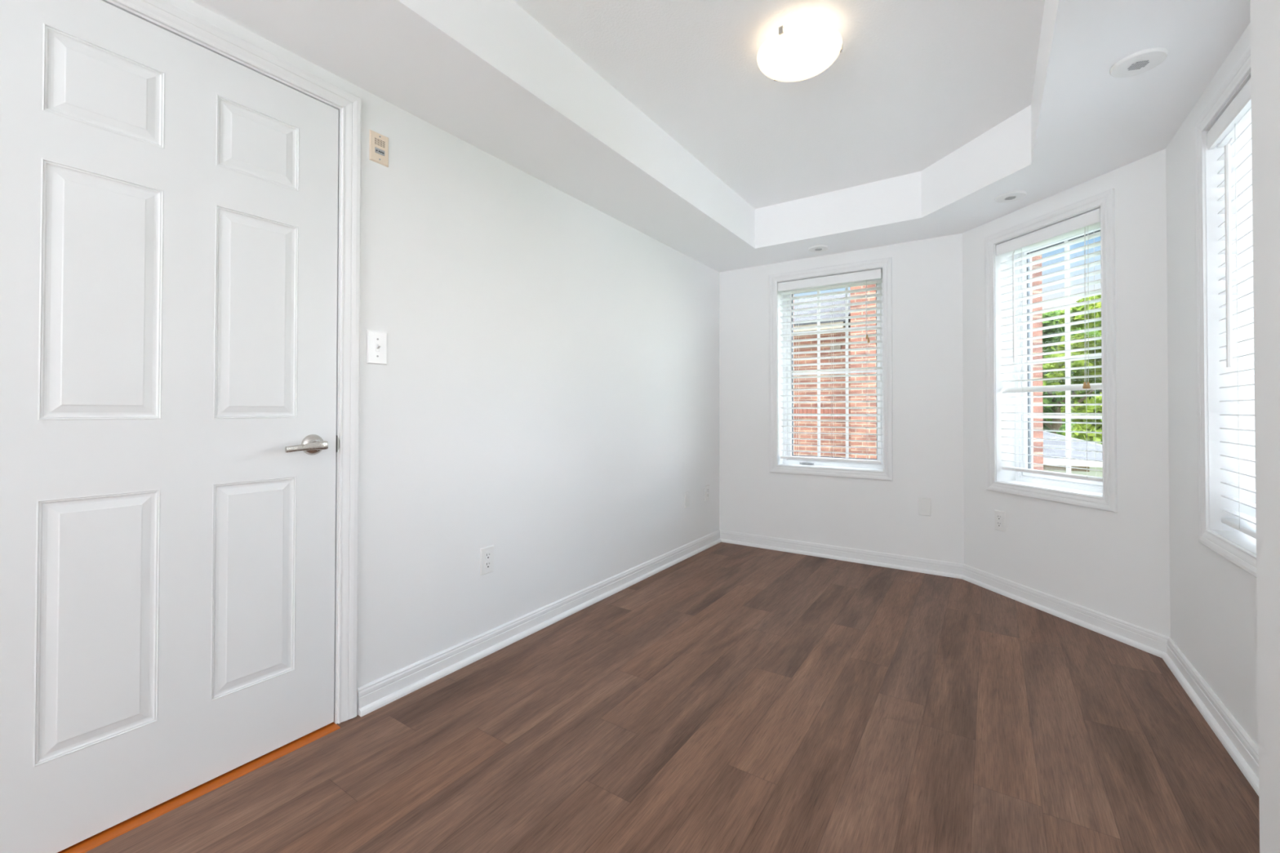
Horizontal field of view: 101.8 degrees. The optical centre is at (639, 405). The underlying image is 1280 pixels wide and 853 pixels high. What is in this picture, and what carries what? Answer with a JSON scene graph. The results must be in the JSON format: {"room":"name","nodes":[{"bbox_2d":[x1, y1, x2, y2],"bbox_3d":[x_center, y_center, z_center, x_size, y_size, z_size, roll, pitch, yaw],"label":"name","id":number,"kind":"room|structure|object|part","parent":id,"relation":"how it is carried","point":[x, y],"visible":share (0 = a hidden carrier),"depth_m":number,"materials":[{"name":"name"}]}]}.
{"room":"empty bedroom","nodes":[
{"label":"empty bedroom","id":0,"kind":"room"},
{"bbox_2d":[165,0,719,688],"bbox_3d":[-1.409,-0.203,1.235,0.130,2.535,7.474,0,-1,34],"label":"wall","id":1,"kind":"structure","parent":0,"point":[546,394],"depth_m":2.32,"materials":[{"name":"white paint"}]},
{"bbox_2d":[0,0,338,852],"bbox_3d":[-1.202,0.025,1.394,0.104,2.022,0.762,0,-1,34],"label":"door","id":2,"kind":"structure","parent":1,"relation":"in","point":[169,204],"depth_m":1.34,"materials":[{"name":"white paint"}]},
{"bbox_3d":[-1.017,0.126,1.592,0.020,0.030,0.114,0,-1,34],"label":"lever","id":3,"kind":"part","parent":2,"relation":"part of","materials":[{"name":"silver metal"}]},
{"bbox_2d":[57,722,340,852],"bbox_3d":[-1.253,1.044,1.416,0.154,0.006,0.772,0,-1,34],"label":"door threshold","id":4,"kind":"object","parent":1,"relation":"attached to","point":[86,845],"depth_m":1.40,"materials":[{"name":"orange wood"}]},
{"bbox_2d":[102,0,361,724],"bbox_3d":[-1.261,-0.005,1.434,0.140,2.104,0.902,0,-1,34],"label":"trim","id":5,"kind":"structure","parent":1,"relation":"attached to","point":[163,14],"depth_m":1.73,"materials":[{"name":"white paint"}]},
{"bbox_3d":[-1.011,0.127,1.732,0.032,0.055,0.008,0,-1,34],"label":"strike plate","id":6,"kind":"part","parent":5,"relation":"part of","materials":[{"name":"silver metal"}]},
{"bbox_2d":[366,329,386,364],"bbox_3d":[-0.920,-0.203,1.829,0.019,0.116,0.072,0,-1,34],"label":"light switch","id":7,"kind":"object","parent":1,"relation":"attached to","point":[376,341],"visible":1,"depth_m":1.83,"materials":[{"name":"white plastic"}]},
{"bbox_2d":[368,129,388,167],"bbox_3d":[-0.922,-0.910,1.842,0.007,0.106,0.068,0,-1,34],"label":"intercom panel","id":8,"kind":"object","parent":1,"relation":"attached to","point":[379,143],"visible":1,"depth_m":1.84,"materials":[{"name":"beige plastic"}]},
{"bbox_2d":[480,545,493,575],"bbox_3d":[-0.653,0.664,2.229,0.008,0.114,0.070,0,-1,34],"label":"wall outlet","id":9,"kind":"object","parent":1,"relation":"attached to","point":[486,553],"visible":1,"depth_m":2.22,"materials":[{"name":"white plastic"}]},
{"bbox_2d":[484,560,490,568],"bbox_3d":[-0.651,0.683,2.227,0.002,0.033,0.029,0,-1,34],"label":"socket","id":10,"kind":"object","parent":9,"relation":"attached to","point":[487,563],"depth_m":2.23,"materials":[{"name":"grey plastic"}]},
{"bbox_2d":[484,551,490,559],"bbox_3d":[-0.651,0.644,2.227,0.002,0.033,0.029,0,-1,34],"label":"socket","id":11,"kind":"object","parent":9,"relation":"attached to","point":[487,554],"depth_m":2.23,"materials":[{"name":"grey plastic"}]},
{"bbox_2d":[357,529,720,716],"bbox_3d":[-0.153,1.021,2.951,0.028,0.088,2.862,0,-1,34],"label":"baseboard","id":12,"kind":"structure","parent":1,"relation":"attached to","point":[373,695],"depth_m":2.29,"materials":[{"name":"white paint"}]},
{"bbox_2d":[684,490,689,507],"bbox_3d":[0.337,0.669,3.703,0.007,0.114,0.070,0,-1,34],"label":"blank plate","id":13,"kind":"object","parent":1,"relation":"attached to","point":[686,493],"visible":1,"depth_m":3.70,"materials":[{"name":"white plastic"}]},
{"bbox_2d":[705,484,709,500],"bbox_3d":[0.514,0.667,3.966,0.008,0.114,0.070,0,-1,34],"label":"wall outlet","id":14,"kind":"object","parent":1,"relation":"attached to","point":[707,487],"visible":1,"depth_m":3.96,"materials":[{"name":"white plastic"}]},
{"bbox_2d":[84,542,1259,852],"bbox_3d":[-0.333,1.038,0.485,2.720,0.001,7.354,0,-1,34],"label":"floor","id":15,"kind":"structure","parent":0,"point":[730,698],"depth_m":1.60,"materials":[{"name":"brown wood"}]},
{"bbox_2d":[191,0,1250,271],"bbox_3d":[-0.349,-1.242,0.504,2.715,0.270,7.524,0,-1,34],"label":"ceiling","id":16,"kind":"structure","parent":0,"point":[487,74],"depth_m":1.99,"materials":[{"name":"white paint"}]},
{"bbox_2d":[808,244,828,252],"bbox_3d":[1.215,-1.067,3.545,0.134,0.011,0.134,0,-1,14],"label":"recessed light","id":17,"kind":"object","parent":16,"relation":"in","point":[818,248],"visible":1,"depth_m":3.52,"materials":[{"name":"white plastic"}]},
{"bbox_2d":[994,190,1026,202],"bbox_3d":[1.911,-1.075,2.686,0.134,0.011,0.134,0,-1,14],"label":"recessed light","id":18,"kind":"object","parent":16,"relation":"in","point":[1008,197],"visible":1,"depth_m":2.67,"materials":[{"name":"white plastic"}]},
{"bbox_2d":[1110,47,1168,77],"bbox_3d":[1.585,-1.086,1.655,0.134,0.011,0.134,0,-1,14],"label":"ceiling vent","id":19,"kind":"object","parent":16,"relation":"in","point":[1144,60],"visible":1,"depth_m":1.64,"materials":[{"name":"white plastic"}]},
{"bbox_2d":[513,0,1044,208],"bbox_3d":[-0.272,-1.385,0.651,1.620,0.020,6.150,0,-1,34],"label":"ceiling","id":20,"kind":"structure","parent":0,"point":[911,83],"depth_m":2.16,"materials":[{"name":"white paint"}]},
{"bbox_2d":[756,22,842,81],"bbox_3d":[0.586,-1.306,1.924,0.302,0.108,0.304,0,-1,34],"label":"ceiling lamp","id":21,"kind":"object","parent":20,"relation":"attached to","point":[799,51],"visible":1,"depth_m":1.87,"materials":[{"name":"white glass"}]},
{"bbox_2d":[793,318,794,454],"bbox_3d":[1.439,0.977,3.889,1.885,6.200,0.100,0,-1,34],"label":"brick wall","id":22,"kind":"structure","parent":0,"point":[793,318],"depth_m":4.11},
{"bbox_2d":[719,233,964,564],"bbox_3d":[1.338,-0.172,3.789,1.840,2.535,0.170,0,-1,34],"label":"wall","id":23,"kind":"structure","parent":0,"point":[882,516],"depth_m":3.48,"materials":[{"name":"white paint"}]},
{"bbox_2d":[768,257,893,480],"bbox_3d":[1.386,-0.240,3.778,0.841,1.486,0.236,0,-1,34],"label":"window","id":24,"kind":"structure","parent":23,"relation":"in","point":[884,471],"depth_m":3.77,"materials":[{"name":"white paint"}]},
{"bbox_3d":[1.243,0.430,3.885,0.100,0.022,0.035,0,-1,34],"label":"crank handle","id":25,"kind":"part","parent":24,"relation":"part of","materials":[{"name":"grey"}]},
{"bbox_2d":[777,268,883,463],"bbox_3d":[1.349,-0.261,3.727,0.711,1.318,0.073,0,-1,34],"label":"window blind","id":26,"kind":"object","parent":24,"relation":"attached to","point":[867,275],"visible":0.98,"depth_m":3.72,"materials":[{"name":"white plastic"}]},
{"bbox_3d":[1.354,0.389,3.727,0.701,0.018,0.050,0,-1,34],"label":"rail","id":27,"kind":"part","parent":26,"relation":"part of","materials":[{"name":"white plastic"}]},
{"bbox_3d":[1.558,-0.665,3.563,0.016,0.413,0.008,0,-1,34],"label":"lift cord","id":28,"kind":"part","parent":26,"relation":"part of","materials":[{"name":"white plastic"}]},
{"bbox_3d":[1.427,-0.239,3.839,0.743,1.388,0.090,0,-1,34],"label":"frame","id":29,"kind":"part","parent":24,"relation":"part of","materials":[{"name":"white plastic"}]},
{"bbox_2d":[791,287,876,457],"bbox_3d":[1.415,-0.240,3.821,0.599,1.244,0.012,0,-1,34],"label":"grille","id":30,"kind":"object","parent":24,"relation":"attached to","point":[818,373],"depth_m":3.86,"materials":[{"name":"white plastic"}]},
{"bbox_3d":[1.419,-0.240,3.828,0.661,1.306,0.047,0,-1,34],"label":"sash","id":31,"kind":"part","parent":24,"relation":"part of","materials":[{"name":"white plastic"}]},
{"bbox_2d":[720,529,963,578],"bbox_3d":[1.312,1.031,3.673,1.655,0.088,0.028,0,-1,34],"label":"baseboard","id":32,"kind":"structure","parent":23,"relation":"attached to","point":[948,569],"depth_m":3.59,"materials":[{"name":"white paint"}]},
{"bbox_2d":[1031,254,1043,470],"bbox_3d":[2.343,0.966,2.746,0.100,6.200,1.109,0,-1,-11],"label":"brick wall","id":33,"kind":"structure","parent":0,"point":[1036,409],"depth_m":3.02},
{"bbox_2d":[962,148,1170,637],"bbox_3d":[2.197,-0.182,2.729,0.170,2.535,1.069,0,-1,-11],"label":"wall","id":34,"kind":"structure","parent":0,"point":[1115,565],"depth_m":2.37,"materials":[{"name":"white paint"}]},
{"bbox_2d":[994,509,1005,532],"bbox_3d":[2.055,0.660,2.973,0.008,0.114,0.070,0,-1,-11],"label":"wall outlet","id":35,"kind":"object","parent":34,"relation":"attached to","point":[999,516],"visible":1,"depth_m":2.97,"materials":[{"name":"white plastic"}]},
{"bbox_2d":[996,521,1001,527],"bbox_3d":[2.052,0.680,2.972,0.002,0.033,0.029,0,-1,-11],"label":"socket","id":36,"kind":"object","parent":35,"relation":"attached to","point":[998,523],"depth_m":2.97,"materials":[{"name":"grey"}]},
{"bbox_2d":[996,514,1001,519],"bbox_3d":[2.052,0.641,2.972,0.002,0.033,0.029,0,-1,-11],"label":"socket","id":37,"kind":"object","parent":35,"relation":"attached to","point":[998,516],"depth_m":2.97,"materials":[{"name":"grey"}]},
{"bbox_2d":[984,188,1117,512],"bbox_3d":[2.212,-0.250,2.743,0.236,1.486,0.693,0,-1,-11],"label":"window","id":38,"kind":"structure","parent":34,"relation":"in","point":[1100,495],"depth_m":2.88,"materials":[{"name":"white paint"}]},
{"bbox_2d":[995,208,1102,482],"bbox_3d":[2.150,-0.282,2.733,0.074,1.296,0.563,0,-1,-11],"label":"window blind","id":39,"kind":"object","parent":38,"relation":"attached to","point":[1090,220],"visible":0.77,"depth_m":2.71,"materials":[{"name":"white plastic"}]},
{"bbox_3d":[2.158,0.358,2.727,0.050,0.018,0.553,0,-1,-11],"label":"rail","id":40,"kind":"part","parent":39,"relation":"part of","materials":[{"name":"white plastic"}]},
{"bbox_3d":[2.166,-0.496,2.535,0.008,0.770,0.002,0,-1,-11],"label":"lift cord","id":41,"kind":"part","parent":39,"relation":"part of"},
{"bbox_3d":[2.169,-0.497,2.519,0.008,0.770,0.002,0,-1,-11],"label":"lift cord","id":42,"kind":"part","parent":39,"relation":"part of","materials":[{"name":"white fabric"}]},
{"bbox_3d":[2.284,-0.250,2.757,0.090,1.388,0.595,0,-1,-11],"label":"frame","id":43,"kind":"part","parent":38,"relation":"part of","materials":[{"name":"white plastic"}]},
{"bbox_3d":[2.270,-0.250,2.755,0.047,1.306,0.513,0,-1,-11],"label":"sash","id":44,"kind":"part","parent":38,"relation":"part of","materials":[{"name":"white plastic"}]},
{"bbox_2d":[1026,240,1102,473],"bbox_3d":[2.263,-0.250,2.753,0.012,1.244,0.451,0,-1,-11],"label":"grille","id":45,"kind":"object","parent":38,"relation":"attached to","point":[1068,418],"depth_m":2.76,"materials":[{"name":"white plastic"}]},
{"bbox_2d":[961,564,1168,657],"bbox_3d":[2.099,1.021,2.697,0.028,0.088,1.069,0,-1,-11],"label":"baseboard","id":46,"kind":"structure","parent":34,"relation":"attached to","point":[1154,643],"depth_m":2.55,"materials":[{"name":"white paint"}]},
{"bbox_2d":[1165,22,1258,747],"bbox_3d":[1.895,-0.195,1.554,0.170,2.535,1.555,0,-1,34],"label":"wall","id":47,"kind":"structure","parent":0,"point":[1213,601],"depth_m":1.93,"materials":[{"name":"white paint"}]},
{"bbox_2d":[1162,637,1258,795],"bbox_3d":[1.806,1.009,1.588,0.028,0.088,1.434,0,-1,34],"label":"baseboard","id":48,"kind":"structure","parent":47,"relation":"attached to","point":[1241,748],"depth_m":1.69,"materials":[{"name":"white paint"}]},
{"bbox_2d":[1194,44,1256,577],"bbox_3d":[1.832,-0.265,1.429,0.236,1.486,0.838,0,-1,34],"label":"window","id":49,"kind":"structure","parent":47,"relation":"in","point":[1238,548],"depth_m":1.77,"materials":[{"name":"white paint"}]},
{"bbox_2d":[1207,77,1256,538],"bbox_3d":[1.780,-0.276,1.466,0.073,1.336,0.707,0,-1,34],"label":"window blind","id":50,"kind":"object","parent":49,"relation":"attached to","point":[1232,130],"visible":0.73,"depth_m":1.65,"materials":[{"name":"white plastic"}]},
{"bbox_3d":[1.787,0.383,1.453,0.050,0.018,0.698,0,-1,34],"label":"rail","id":51,"kind":"part","parent":50,"relation":"part of","materials":[{"name":"white plastic"}]},
{"bbox_2d":[1249,0,1279,852],"bbox_3d":[0.022,-0.226,-1.086,0.335,2.535,5.017,0,-1,34],"label":"wall","id":52,"kind":"structure","parent":0,"point":[1264,15],"depth_m":1.03,"materials":[{"name":"white paint"}]},
{"label":"outside","id":53,"kind":"structure","parent":0,"visible":0},
{"bbox_3d":[30.286,4.449,30.322,100.000,0.100,75.800,0,-1,34],"label":"ground","id":54,"kind":"structure","parent":53,"visible":0},
{"bbox_2d":[793,284,876,458],"bbox_3d":[1.946,0.368,12.297,9.896,7.600,4.310,0,-1,34],"label":"brick house","id":55,"kind":"structure","parent":54,"relation":"on","point":[840,430],"depth_m":9.20,"materials":[{"name":"brown brick"}]},
{"bbox_2d":[830,345,840,349],"bbox_3d":[3.469,-1.038,9.229,0.180,0.090,0.030,0,-1,34],"label":"wall vent","id":56,"kind":"object","parent":55,"relation":"attached to","point":[834,347],"depth_m":9.21,"materials":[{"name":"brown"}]},
{"bbox_2d":[1042,309,1101,435],"bbox_3d":[17.291,0.244,21.363,4.778,8.096,4.591,0,-1,34],"label":"tree","id":57,"kind":"object","parent":54,"relation":"on","point":[1055,400],"visible":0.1,"depth_m":20.94,"materials":[{"name":"green plant"}]},
{"bbox_2d":[1042,307,1101,425],"bbox_3d":[21.762,-0.294,25.042,6.663,9.263,6.132,0,-1,34],"label":"tree","id":58,"kind":"object","parent":54,"relation":"on","point":[1074,398],"visible":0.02,"depth_m":24.20,"materials":[{"name":"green plant"}]},
{"bbox_2d":[1042,294,1102,444],"bbox_3d":[15.246,0.180,16.587,3.938,8.117,4.532,0,-1,34],"label":"tree","id":59,"kind":"object","parent":54,"relation":"on","point":[1080,372],"visible":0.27,"depth_m":16.88,"materials":[{"name":"green plant"}]},
{"bbox_2d":[1043,431,1102,477],"bbox_3d":[8.912,2.323,13.768,6.200,3.740,5.560,0,-1,34],"label":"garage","id":60,"kind":"structure","parent":54,"relation":"on","point":[1046,443],"depth_m":10.85,"materials":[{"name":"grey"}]}
]}

